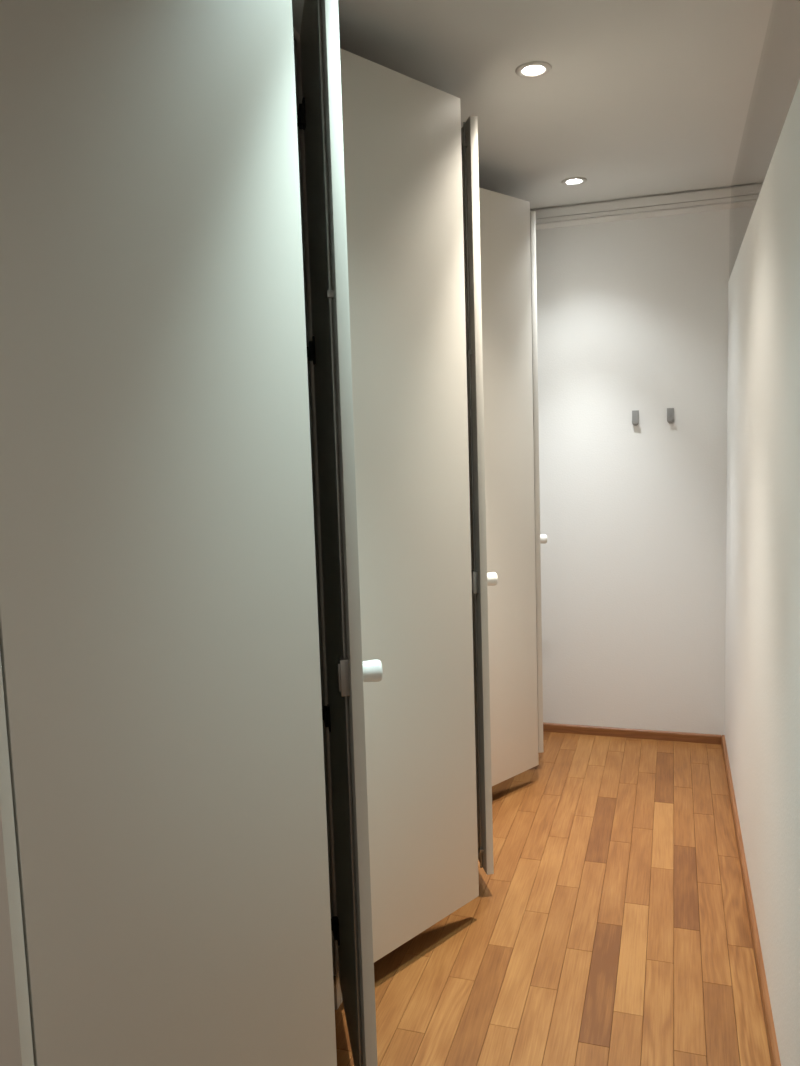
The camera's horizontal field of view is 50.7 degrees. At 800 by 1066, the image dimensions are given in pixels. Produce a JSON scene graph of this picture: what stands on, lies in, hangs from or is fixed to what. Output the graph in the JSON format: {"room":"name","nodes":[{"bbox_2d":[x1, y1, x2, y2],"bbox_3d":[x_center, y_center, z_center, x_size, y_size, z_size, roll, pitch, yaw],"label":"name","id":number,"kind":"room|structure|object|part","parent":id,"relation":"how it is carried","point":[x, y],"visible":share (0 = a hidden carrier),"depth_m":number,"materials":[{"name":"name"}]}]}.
{"room":"walk-in closet","nodes":[
{"label":"walk-in closet","id":0,"kind":"room"},
{"bbox_2d":[292,0,772,209],"bbox_3d":[0.487,-1.196,0.836,3.090,0.160,5.636,0,6,18],"label":"ceiling","id":1,"kind":"structure","parent":0,"point":[637,98],"depth_m":2.36,"materials":[{"name":"white paint"}]},
{"bbox_2d":[515,61,551,78],"bbox_3d":[0.362,-1.291,2.297,0.098,0.070,0.098,0,6,18],"label":"recessed light","id":2,"kind":"object","parent":1,"relation":"in","point":[535,69],"visible":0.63,"depth_m":2.31,"materials":[{"name":"white metal"}]},
{"bbox_2d":[561,177,586,185],"bbox_3d":[0.679,-1.405,3.298,0.098,0.070,0.098,0,6,18],"label":"recessed light","id":3,"kind":"object","parent":1,"relation":"in","point":[573,181],"visible":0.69,"depth_m":3.31,"materials":[{"name":"white metal"}]},
{"bbox_2d":[335,732,770,1065],"bbox_3d":[0.567,1.288,1.092,3.090,0.100,5.636,0,6,18],"label":"floor","id":4,"kind":"structure","parent":0,"point":[610,926],"depth_m":2.32,"materials":[{"name":"brown wood"}]},
{"bbox_2d":[0,0,382,1065],"bbox_3d":[-0.471,0.091,1.513,0.847,2.259,1.031,0,6,18],"label":"wardrobe","id":5,"kind":"object","parent":4,"relation":"on","point":[169,879],"visible":1,"depth_m":1.17,"materials":[{"name":"beige laminate"}]},
{"bbox_3d":[-0.751,0.145,1.075,0.585,2.259,0.020,0,6,18],"label":"panel","id":6,"kind":"part","parent":5,"relation":"part of","materials":[{"name":"white laminate"}]},
{"bbox_3d":[-0.635,-1.023,1.452,0.551,0.020,0.969,0,6,18],"label":"panel","id":7,"kind":"part","parent":5,"relation":"part of","materials":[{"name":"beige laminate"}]},
{"bbox_3d":[-0.448,0.037,2.034,0.551,2.258,0.020,0,6,18],"label":"panel","id":8,"kind":"part","parent":5,"relation":"part of","materials":[{"name":"beige laminate"}]},
{"bbox_3d":[-0.119,-0.403,1.438,0.006,1.267,0.006,0,6,18],"label":"lock rod","id":9,"kind":"part","parent":5,"relation":"part of","materials":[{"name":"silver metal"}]},
{"bbox_3d":[-0.127,0.028,1.697,0.021,2.184,0.507,-3,6,-10],"label":"door","id":10,"kind":"part","parent":5,"relation":"part of","materials":[{"name":"white laminate"}]},
{"bbox_3d":[-0.084,0.706,1.552,0.006,0.856,0.006,0,6,18],"label":"lock rod","id":11,"kind":"part","parent":5,"relation":"part of","materials":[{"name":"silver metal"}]},
{"bbox_3d":[-0.052,0.247,1.512,0.038,0.040,0.040,-3,6,-10],"label":"knob","id":12,"kind":"part","parent":5,"relation":"part of","materials":[{"name":"white paint"}]},
{"bbox_2d":[300,48,497,1003],"bbox_3d":[-0.154,-0.020,2.491,0.848,2.258,1.035,0,6,18],"label":"wardrobe","id":13,"kind":"object","parent":4,"relation":"on","point":[411,170],"visible":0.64,"depth_m":2.16,"materials":[{"name":"beige laminate"}]},
{"bbox_3d":[-0.442,0.035,2.053,0.551,2.258,0.020,0,6,18],"label":"panel","id":14,"kind":"part","parent":13,"relation":"part of","materials":[{"name":"beige laminate"}]},
{"bbox_3d":[0.008,-0.022,2.137,0.021,2.184,0.507,4,8,44],"label":"door","id":15,"kind":"part","parent":13,"relation":"part of","materials":[{"name":"white laminate"}]},
{"bbox_3d":[0.199,-0.514,2.417,0.006,1.267,0.006,0,6,18],"label":"lock rod","id":16,"kind":"part","parent":13,"relation":"part of","materials":[{"name":"silver metal"}]},
{"bbox_3d":[0.191,-0.083,2.676,0.021,2.184,0.507,-3,6,-10],"label":"door","id":17,"kind":"part","parent":13,"relation":"part of","materials":[{"name":"white laminate"}]},
{"bbox_3d":[0.234,0.595,2.531,0.006,0.856,0.006,0,6,18],"label":"lock rod","id":18,"kind":"part","parent":13,"relation":"part of","materials":[{"name":"silver metal"}]},
{"bbox_3d":[0.266,0.136,2.492,0.038,0.040,0.040,-3,6,-10],"label":"knob","id":19,"kind":"part","parent":13,"relation":"part of","materials":[{"name":"white paint"}]},
{"bbox_2d":[479,187,546,785],"bbox_3d":[0.163,-0.131,3.471,0.847,2.258,1.037,0,6,18],"label":"wardrobe","id":20,"kind":"object","parent":4,"relation":"on","point":[514,538],"visible":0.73,"depth_m":3.18,"materials":[{"name":"beige laminate"}]},
{"bbox_3d":[0.508,-0.194,3.657,0.021,2.184,0.507,-3,6,-10],"label":"door","id":21,"kind":"part","parent":20,"relation":"part of","materials":[{"name":"white laminate"}]},
{"bbox_3d":[0.583,0.025,3.472,0.038,0.040,0.040,-3,6,-10],"label":"knob","id":22,"kind":"part","parent":20,"relation":"part of","materials":[{"name":"white paint"}]},
{"bbox_2d":[536,209,729,735],"bbox_3d":[1.408,-0.298,3.682,3.290,2.668,0.120,0,6,18],"label":"wall","id":23,"kind":"structure","parent":0,"point":[632,315],"depth_m":3.74,"materials":[{"name":"white paint"}]},
{"bbox_2d":[530,186,730,229],"bbox_3d":[1.341,-1.379,3.473,3.090,0.072,0.084,0,6,18],"label":"trim","id":24,"kind":"structure","parent":23,"relation":"attached to","point":[712,199],"depth_m":3.56,"materials":[{"name":"white paint"}]},
{"bbox_2d":[543,722,720,744],"bbox_3d":[0.690,0.915,3.981,1.543,0.040,0.014,0,6,18],"label":"baseboard","id":25,"kind":"structure","parent":23,"relation":"attached to","point":[547,727],"depth_m":3.85,"materials":[{"name":"brown wood"}]},
{"bbox_2d":[632,410,638,425],"bbox_3d":[1.033,-0.504,3.707,0.029,0.067,0.020,0,6,18],"label":"coat hook","id":26,"kind":"object","parent":23,"relation":"attached to","point":[635,414],"visible":1,"depth_m":3.71,"materials":[{"name":"grey metal"}]},
{"bbox_3d":[1.035,-0.513,3.714,0.029,0.050,0.004,0,6,18],"label":"plate","id":27,"kind":"part","parent":26,"relation":"part of","materials":[{"name":"grey metal"}]},
{"bbox_2d":[667,408,673,423],"bbox_3d":[1.173,-0.508,3.662,0.029,0.067,0.020,0,6,18],"label":"coat hook","id":28,"kind":"object","parent":23,"relation":"attached to","point":[670,411],"visible":1,"depth_m":3.66,"materials":[{"name":"grey metal"}]},
{"bbox_3d":[1.175,-0.517,3.668,0.029,0.050,0.004,0,6,18],"label":"plate","id":29,"kind":"part","parent":28,"relation":"part of","materials":[{"name":"grey metal"}]},
{"bbox_2d":[725,80,799,1065],"bbox_3d":[0.593,0.245,0.965,0.100,1.998,5.636,0,6,18],"label":"wall","id":30,"kind":"structure","parent":0,"point":[762,615],"depth_m":2.00,"materials":[{"name":"white paint"}]},
{"bbox_2d":[721,735,780,1065],"bbox_3d":[0.570,1.218,1.083,0.014,0.040,5.636,0,6,18],"label":"baseboard","id":31,"kind":"structure","parent":30,"relation":"attached to","point":[763,988],"depth_m":2.28,"materials":[{"name":"brown wood"}]},
{"bbox_2d":[729,0,799,277],"bbox_3d":[0.515,-0.932,0.857,0.008,0.370,5.636,0,6,18],"label":"window","id":32,"kind":"structure","parent":30,"relation":"in","point":[777,79],"depth_m":2.14,"materials":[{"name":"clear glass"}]}
]}

